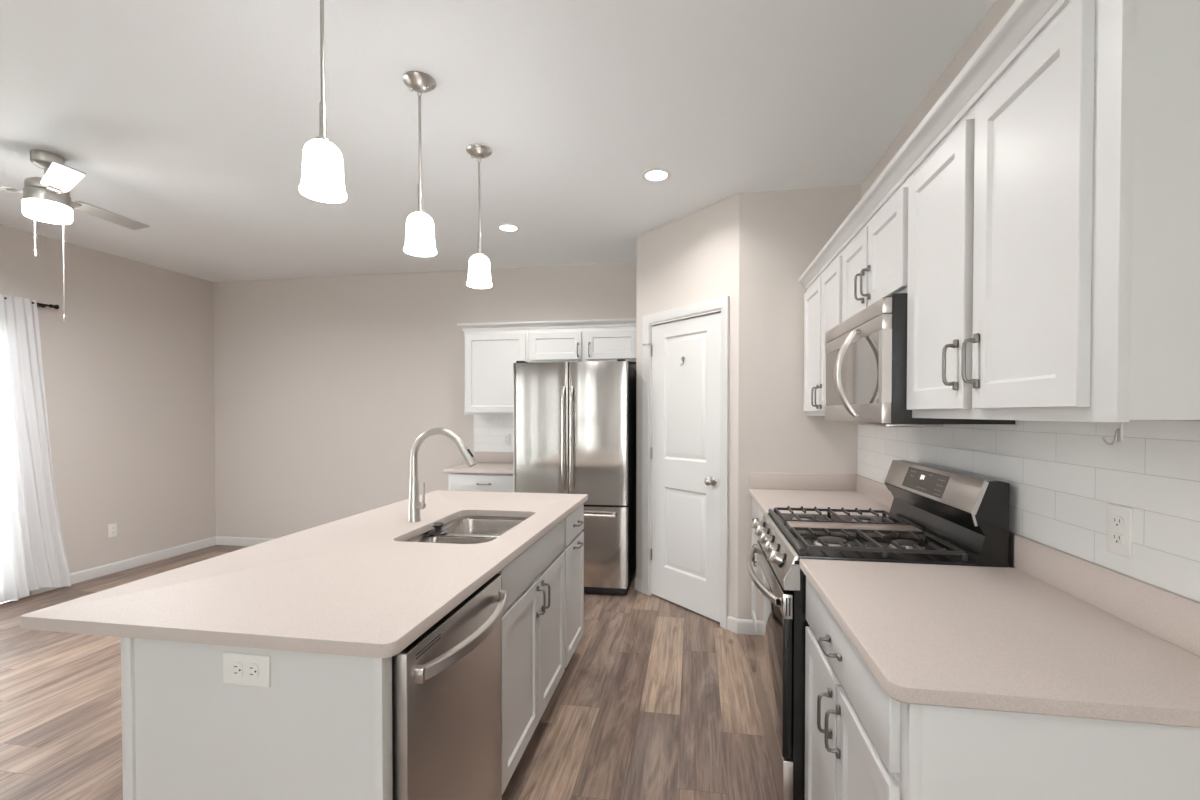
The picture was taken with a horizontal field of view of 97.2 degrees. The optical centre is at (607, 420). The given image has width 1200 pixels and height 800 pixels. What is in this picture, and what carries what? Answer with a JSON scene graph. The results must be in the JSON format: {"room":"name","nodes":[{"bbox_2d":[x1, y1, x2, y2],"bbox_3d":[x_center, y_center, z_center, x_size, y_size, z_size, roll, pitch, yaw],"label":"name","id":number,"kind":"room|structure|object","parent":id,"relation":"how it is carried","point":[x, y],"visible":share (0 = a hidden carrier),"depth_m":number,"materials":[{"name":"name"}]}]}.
{"room":"kitchen","nodes":[
{"label":"kitchen","id":0,"kind":"room"},
{"bbox_2d":[0,224,215,573],"bbox_3d":[-4.874,-0.014,1.419,0.120,2.761,8.660,0,1,9],"label":"wall","id":1,"kind":"structure","parent":0,"point":[128,373],"depth_m":4.65,"materials":[{"name":"grey paint"}]},
{"bbox_2d":[4,297,58,308],"bbox_3d":[-4.503,-0.867,2.972,0.104,0.060,2.330,0,1,9],"label":"curtain rod","id":2,"kind":"object","parent":1,"relation":"attached to","point":[38,304],"visible":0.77,"depth_m":4.04,"materials":[{"name":"black metal"}]},
{"bbox_2d":[0,294,71,602],"bbox_3d":[-4.361,0.207,3.527,0.093,2.215,1.340,0,1,9],"label":"sheer curtain","id":3,"kind":"object","parent":2,"relation":"hanging from","point":[33,556],"visible":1,"depth_m":3.90,"materials":[{"name":"white fabric"}]},
{"bbox_2d":[108,523,116,537],"bbox_3d":[-4.291,0.949,4.588,0.008,0.116,0.070,0,1,9],"label":"power outlet","id":4,"kind":"object","parent":1,"relation":"attached to","point":[112,528],"visible":1,"depth_m":4.58,"materials":[{"name":"white plastic"}]},
{"bbox_2d":[30,536,215,595],"bbox_3d":[-4.255,1.272,4.800,0.013,0.088,1.585,0,1,9],"label":"baseboard","id":5,"kind":"structure","parent":1,"relation":"attached to","point":[80,576],"depth_m":4.74,"materials":[{"name":"white paint"}]},
{"bbox_2d":[0,545,778,799],"bbox_3d":[-1.871,1.423,0.947,6.208,0.100,8.660,0,1,9],"label":"floor","id":6,"kind":"structure","parent":0,"point":[655,699],"depth_m":2.46,"materials":[{"name":"wood"}]},
{"bbox_2d":[121,637,392,799],"bbox_3d":[-0.787,0.928,1.178,0.650,0.884,0.038,0,1,9],"label":"island end panel","id":7,"kind":"object","parent":6,"relation":"on","point":[321,729],"visible":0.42,"depth_m":1.16,"materials":[{"name":"white paint"}]},
{"bbox_2d":[223,652,270,687],"bbox_3d":[-0.791,0.545,1.158,0.116,0.070,0.008,0,1,9],"label":"power outlet","id":8,"kind":"object","parent":7,"relation":"attached to","point":[245,669],"visible":1,"depth_m":1.16,"materials":[{"name":"white plastic"}]},
{"bbox_2d":[232,662,242,677],"bbox_3d":[-0.810,0.545,1.158,0.027,0.034,0.003,0,1,9],"label":"receptacle","id":9,"kind":"object","parent":8,"relation":"attached to","point":[237,667],"depth_m":1.16,"materials":[{"name":"grey plastic"}]},
{"bbox_2d":[247,663,258,678],"bbox_3d":[-0.772,0.545,1.152,0.027,0.034,0.003,0,1,9],"label":"receptacle","id":10,"kind":"object","parent":8,"relation":"attached to","point":[252,668],"depth_m":1.15,"materials":[{"name":"grey plastic"}]},
{"bbox_2d":[392,573,505,799],"bbox_3d":[-0.652,0.930,1.474,0.679,0.870,0.570,0,1,9],"label":"dishwasher","id":11,"kind":"object","parent":6,"relation":"on","point":[447,697],"visible":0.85,"depth_m":1.36,"materials":[{"name":"silver metal"}]},
{"bbox_2d":[448,473,513,491],"bbox_3d":[-0.987,0.875,4.727,0.656,0.884,0.654,0,1,9],"label":"base cabinet","id":12,"kind":"object","parent":6,"relation":"on","point":[482,482],"visible":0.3,"depth_m":4.44,"materials":[{"name":"white paint"}]},
{"bbox_2d":[443,452,513,473],"bbox_3d":[-0.995,0.367,4.726,0.685,0.132,0.648,0,1,9],"label":"countertop","id":13,"kind":"structure","parent":12,"relation":"on","point":[487,462],"depth_m":4.77,"materials":[{"name":"beige stone"}]},
{"bbox_2d":[498,519,564,794],"bbox_3d":[-0.578,0.912,2.221,0.679,0.884,0.888,0,1,9],"label":"base cabinet","id":14,"kind":"object","parent":6,"relation":"on","point":[533,618],"visible":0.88,"depth_m":2.08,"materials":[{"name":"white paint"}]},
{"bbox_2d":[20,490,587,657],"bbox_3d":[-0.744,0.456,2.160,0.948,0.030,2.033,0,1,9],"label":"countertop","id":15,"kind":"structure","parent":14,"relation":"on","point":[353,585],"depth_m":1.44,"materials":[{"name":"beige stone"}]},
{"bbox_2d":[408,428,476,521],"bbox_3d":[-0.716,0.235,2.293,0.317,0.409,0.054,0,1,9],"label":"kitchen faucet","id":16,"kind":"object","parent":15,"relation":"on","point":[415,505],"visible":1,"depth_m":2.29,"materials":[{"name":"silver metal"}]},
{"bbox_2d":[405,516,528,543],"bbox_3d":[-0.572,0.580,2.253,0.420,0.218,0.693,0,1,9],"label":"sink","id":17,"kind":"object","parent":15,"relation":"in","point":[464,529],"visible":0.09,"depth_m":2.56,"materials":[{"name":"silver metal"}]},
{"bbox_2d":[428,522,447,534],"bbox_3d":[-0.727,0.462,2.273,0.082,0.046,0.082,0,1,9],"label":"stopper","id":18,"kind":"object","parent":17,"relation":"on","point":[437,525],"visible":1,"depth_m":2.26,"materials":[{"name":"grey"}]},
{"bbox_2d":[562,503,583,667],"bbox_3d":[-0.469,0.903,2.885,0.679,0.884,0.455,0,1,9],"label":"base cabinet","id":19,"kind":"object","parent":6,"relation":"on","point":[574,522],"visible":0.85,"depth_m":2.83,"materials":[{"name":"white paint"}]},
{"bbox_2d":[513,359,635,594],"bbox_3d":[-0.232,0.426,4.374,0.890,1.792,0.857,0,1,9],"label":"refrigerator","id":20,"kind":"object","parent":6,"relation":"on","point":[574,423],"visible":0.73,"depth_m":4.00,"materials":[{"name":"silver metal"}]},
{"bbox_2d":[751,498,763,630],"bbox_3d":[1.128,0.903,2.853,0.666,0.884,0.837,0,1,9],"label":"base cabinet","id":21,"kind":"object","parent":6,"relation":"on","point":[757,513],"visible":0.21,"depth_m":3.16,"materials":[{"name":"white paint"}]},
{"bbox_2d":[749,472,893,515],"bbox_3d":[1.139,0.395,2.842,0.648,0.132,0.845,0,1,9],"label":"countertop","id":22,"kind":"structure","parent":21,"relation":"on","point":[768,490],"depth_m":3.07,"materials":[{"name":"beige stone"}]},
{"bbox_2d":[747,460,1008,799],"bbox_3d":[0.932,0.768,2.063,0.737,1.178,0.761,0,1,9],"label":"gas range","id":23,"kind":"object","parent":6,"relation":"on","point":[937,516],"visible":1,"depth_m":1.81,"materials":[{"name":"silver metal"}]},
{"bbox_2d":[767,513,976,565],"bbox_3d":[0.953,0.444,2.055,0.543,0.019,0.756,0,1,9],"label":"cooktop","id":24,"kind":"object","parent":23,"relation":"in","point":[788,544],"depth_m":1.83,"materials":[{"name":"black metal"}]},
{"bbox_2d":[805,577,1199,799],"bbox_3d":[0.870,0.926,1.284,0.666,0.884,0.790,0,1,9],"label":"base cabinet","id":25,"kind":"object","parent":6,"relation":"on","point":[862,743],"visible":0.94,"depth_m":0.93,"materials":[{"name":"white paint"}]},
{"bbox_2d":[799,535,1199,727],"bbox_3d":[0.879,0.418,1.265,0.648,0.132,0.816,0,1,9],"label":"countertop","id":26,"kind":"structure","parent":25,"relation":"on","point":[1057,632],"depth_m":1.10,"materials":[{"name":"beige stone"}]},
{"bbox_2d":[213,262,636,538],"bbox_3d":[-1.119,-0.069,5.129,6.088,2.761,0.120,0,1,9],"label":"wall","id":27,"kind":"structure","parent":0,"point":[325,388],"depth_m":5.31,"materials":[{"name":"grey paint"}]},
{"bbox_2d":[216,536,272,545],"bbox_3d":[-2.700,1.264,5.341,2.905,0.088,0.013,0,1,9],"label":"baseboard","id":28,"kind":"structure","parent":27,"relation":"attached to","point":[220,540],"depth_m":5.52,"materials":[{"name":"white paint"}]},
{"bbox_2d":[474,415,513,451],"bbox_3d":[-0.932,0.119,5.036,0.713,0.356,0.008,0,1,9],"label":"tile backsplash","id":29,"kind":"structure","parent":27,"relation":"attached to","point":[489,430],"depth_m":5.06,"materials":[{"name":"white tile"}]},
{"bbox_2d":[503,433,509,444],"bbox_3d":[-0.958,0.175,5.033,0.070,0.116,0.008,0,1,9],"label":"power outlet","id":30,"kind":"object","parent":29,"relation":"attached to","point":[506,436],"visible":1,"depth_m":5.03,"materials":[{"name":"white plastic"}]},
{"bbox_2d":[464,329,527,414],"bbox_3d":[-0.975,-0.438,4.845,0.595,0.762,0.366,0,1,9],"label":"upper cabinet","id":31,"kind":"object","parent":27,"relation":"attached to","point":[490,356],"visible":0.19,"depth_m":4.71,"materials":[{"name":"white paint"}]},
{"bbox_2d":[528,327,635,363],"bbox_3d":[-0.186,-0.665,4.712,0.999,0.304,0.366,0,1,9],"label":"upper cabinet","id":32,"kind":"object","parent":27,"relation":"attached to","point":[601,343],"visible":0.92,"depth_m":4.58,"materials":[{"name":"white paint"}]},
{"bbox_2d":[457,318,635,330],"bbox_3d":[-0.503,-0.841,4.769,1.644,0.062,0.364,0,1,9],"label":"crown molding","id":33,"kind":"structure","parent":32,"relation":"on","point":[629,322],"depth_m":4.61,"materials":[{"name":"white paint"}]},
{"bbox_2d":[0,0,995,281],"bbox_3d":[-1.871,-1.437,0.904,6.208,0.100,8.660,0,1,9],"label":"ceiling","id":34,"kind":"structure","parent":0,"point":[190,121],"depth_m":2.42,"materials":[{"name":"white paint"}]},
{"bbox_2d":[0,149,149,321],"bbox_3d":[-2.954,-0.977,2.913,0.954,0.881,0.860,0,1,9],"label":"ceiling fan","id":35,"kind":"object","parent":34,"relation":"hanging from","point":[47,199],"visible":1,"depth_m":2.76,"materials":[{"name":"silver metal"}]},
{"bbox_2d":[299,0,346,202],"bbox_3d":[-0.869,-1.044,1.614,0.132,0.707,0.132,0,1,9],"label":"pendant light","id":36,"kind":"object","parent":34,"relation":"hanging from","point":[322,180],"visible":1,"depth_m":1.59,"materials":[{"name":"white glass"}]},
{"bbox_2d":[402,71,436,256],"bbox_3d":[-0.776,-1.053,2.192,0.132,0.707,0.132,0,1,9],"label":"pendant light","id":37,"kind":"object","parent":34,"relation":"hanging from","point":[420,237],"visible":1,"depth_m":2.16,"materials":[{"name":"white glass"}]},
{"bbox_2d":[466,144,491,288],"bbox_3d":[-0.669,-1.061,2.768,0.132,0.707,0.132,0,1,9],"label":"pendant light","id":38,"kind":"object","parent":34,"relation":"hanging from","point":[479,275],"visible":1,"depth_m":2.73,"materials":[{"name":"white glass"}]},
{"bbox_2d":[497,223,519,231],"bbox_3d":[-0.730,-1.428,3.910,0.172,0.007,0.172,0,1,9],"label":"recessed light","id":39,"kind":"object","parent":34,"relation":"in","point":[507,227],"visible":1,"depth_m":3.90,"materials":[{"name":"white plastic"}]},
{"bbox_2d":[641,168,670,181],"bbox_3d":[0.283,-1.415,3.047,0.172,0.007,0.172,0,1,9],"label":"recessed light","id":40,"kind":"object","parent":34,"relation":"in","point":[654,174],"visible":1,"depth_m":3.04,"materials":[{"name":"white plastic"}]},
{"bbox_2d":[636,193,738,618],"bbox_3d":[0.576,-0.049,3.765,0.120,2.761,1.021,-1,1,-36],"label":"wall","id":41,"kind":"structure","parent":0,"point":[693,258],"depth_m":3.59,"materials":[{"name":"grey paint"}]},
{"bbox_2d":[642,296,729,629],"bbox_3d":[0.559,0.267,3.745,0.175,2.130,0.850,-1,1,-36],"label":"door","id":42,"kind":"structure","parent":41,"relation":"in","point":[687,567],"depth_m":3.71,"materials":[{"name":"white paint"}]},
{"bbox_2d":[738,185,860,619],"bbox_3d":[1.185,-0.042,3.316,0.712,2.761,0.120,0,1,9],"label":"wall","id":43,"kind":"structure","parent":0,"point":[781,232],"depth_m":3.27,"materials":[{"name":"grey paint"}]},
{"bbox_2d":[727,615,755,634],"bbox_3d":[0.871,1.294,3.329,0.234,0.088,0.053,0,1,23],"label":"baseboard","id":44,"kind":"structure","parent":43,"relation":"attached to","point":[739,626],"depth_m":3.32,"materials":[{"name":"white paint"}]},
{"bbox_2d":[861,0,1199,567],"bbox_3d":[1.123,0.001,0.373,0.120,2.761,8.540,0,1,9],"label":"wall","id":45,"kind":"structure","parent":0,"point":[999,8],"depth_m":2.08,"materials":[{"name":"grey paint"}]},
{"bbox_2d":[804,247,845,415],"bbox_3d":[1.275,-0.416,2.811,0.355,0.780,0.836,0,1,9],"label":"upper cabinet","id":46,"kind":"object","parent":45,"relation":"attached to","point":[823,297],"visible":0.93,"depth_m":2.82,"materials":[{"name":"white paint"}]},
{"bbox_2d":[842,172,913,321],"bbox_3d":[1.145,-0.606,2.019,0.355,0.377,0.758,0,1,9],"label":"upper cabinet","id":47,"kind":"object","parent":45,"relation":"attached to","point":[875,261],"visible":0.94,"depth_m":1.94,"materials":[{"name":"white paint"}]},
{"bbox_2d":[824,293,1014,426],"bbox_3d":[1.089,-0.197,2.034,0.470,0.428,0.752,0,1,9],"label":"microwave","id":48,"kind":"object","parent":47,"relation":"attached to","point":[866,353],"visible":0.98,"depth_m":1.78,"materials":[{"name":"silver metal"}]},
{"bbox_2d":[798,0,1069,288],"bbox_3d":[1.148,-0.819,1.998,0.357,0.061,2.470,0,1,9],"label":"crown molding","id":49,"kind":"structure","parent":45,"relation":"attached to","point":[1025,20],"depth_m":1.36,"materials":[{"name":"white paint"}]},
{"bbox_2d":[857,420,1199,601],"bbox_3d":[1.325,0.164,2.009,0.008,0.355,2.419,0,1,9],"label":"tile backsplash","id":50,"kind":"structure","parent":45,"relation":"attached to","point":[1062,477],"depth_m":1.33,"materials":[{"name":"white tile"}]},
{"bbox_2d":[1102,423,1122,444],"bbox_3d":[1.178,0.030,1.235,0.035,0.052,0.020,0,1,9],"label":"wall hook","id":51,"kind":"object","parent":50,"relation":"attached to","point":[1118,437],"visible":1,"depth_m":1.23,"materials":[{"name":"white plastic"}]},
{"bbox_2d":[1107,503,1132,558],"bbox_3d":[1.190,0.254,1.229,0.008,0.116,0.070,0,1,9],"label":"power outlet","id":52,"kind":"object","parent":50,"relation":"attached to","point":[1119,518],"visible":1,"depth_m":1.22,"materials":[{"name":"white plastic"}]},
{"bbox_2d":[1111,515,1123,527],"bbox_3d":[1.188,0.234,1.229,0.003,0.027,0.034,0,1,9],"label":"receptacle","id":53,"kind":"object","parent":52,"relation":"attached to","point":[1117,521],"depth_m":1.23,"materials":[{"name":"grey plastic"}]},
{"bbox_2d":[1111,532,1123,544],"bbox_3d":[1.188,0.274,1.230,0.003,0.027,0.034,0,1,9],"label":"receptacle","id":54,"kind":"object","parent":52,"relation":"attached to","point":[1117,538],"depth_m":1.23,"materials":[{"name":"grey plastic"}]},
{"bbox_2d":[907,0,1199,421],"bbox_3d":[1.017,-0.393,1.241,0.355,0.780,0.821,0,1,9],"label":"upper cabinet","id":55,"kind":"object","parent":45,"relation":"attached to","point":[1054,230],"visible":1,"depth_m":0.94,"materials":[{"name":"white paint"}]},
{"bbox_3d":[0.345,-0.060,4.476,0.120,2.761,0.693,0,1,9],"label":"wall","id":56,"kind":"structure","parent":0,"visible":0},
{"bbox_2d":[635,577,641,591],"bbox_3d":[0.301,1.277,4.471,0.068,0.088,0.757,0,1,9],"label":"baseboard","id":57,"kind":"structure","parent":56,"relation":"attached to","point":[638,583],"depth_m":4.12,"materials":[{"name":"white paint"}]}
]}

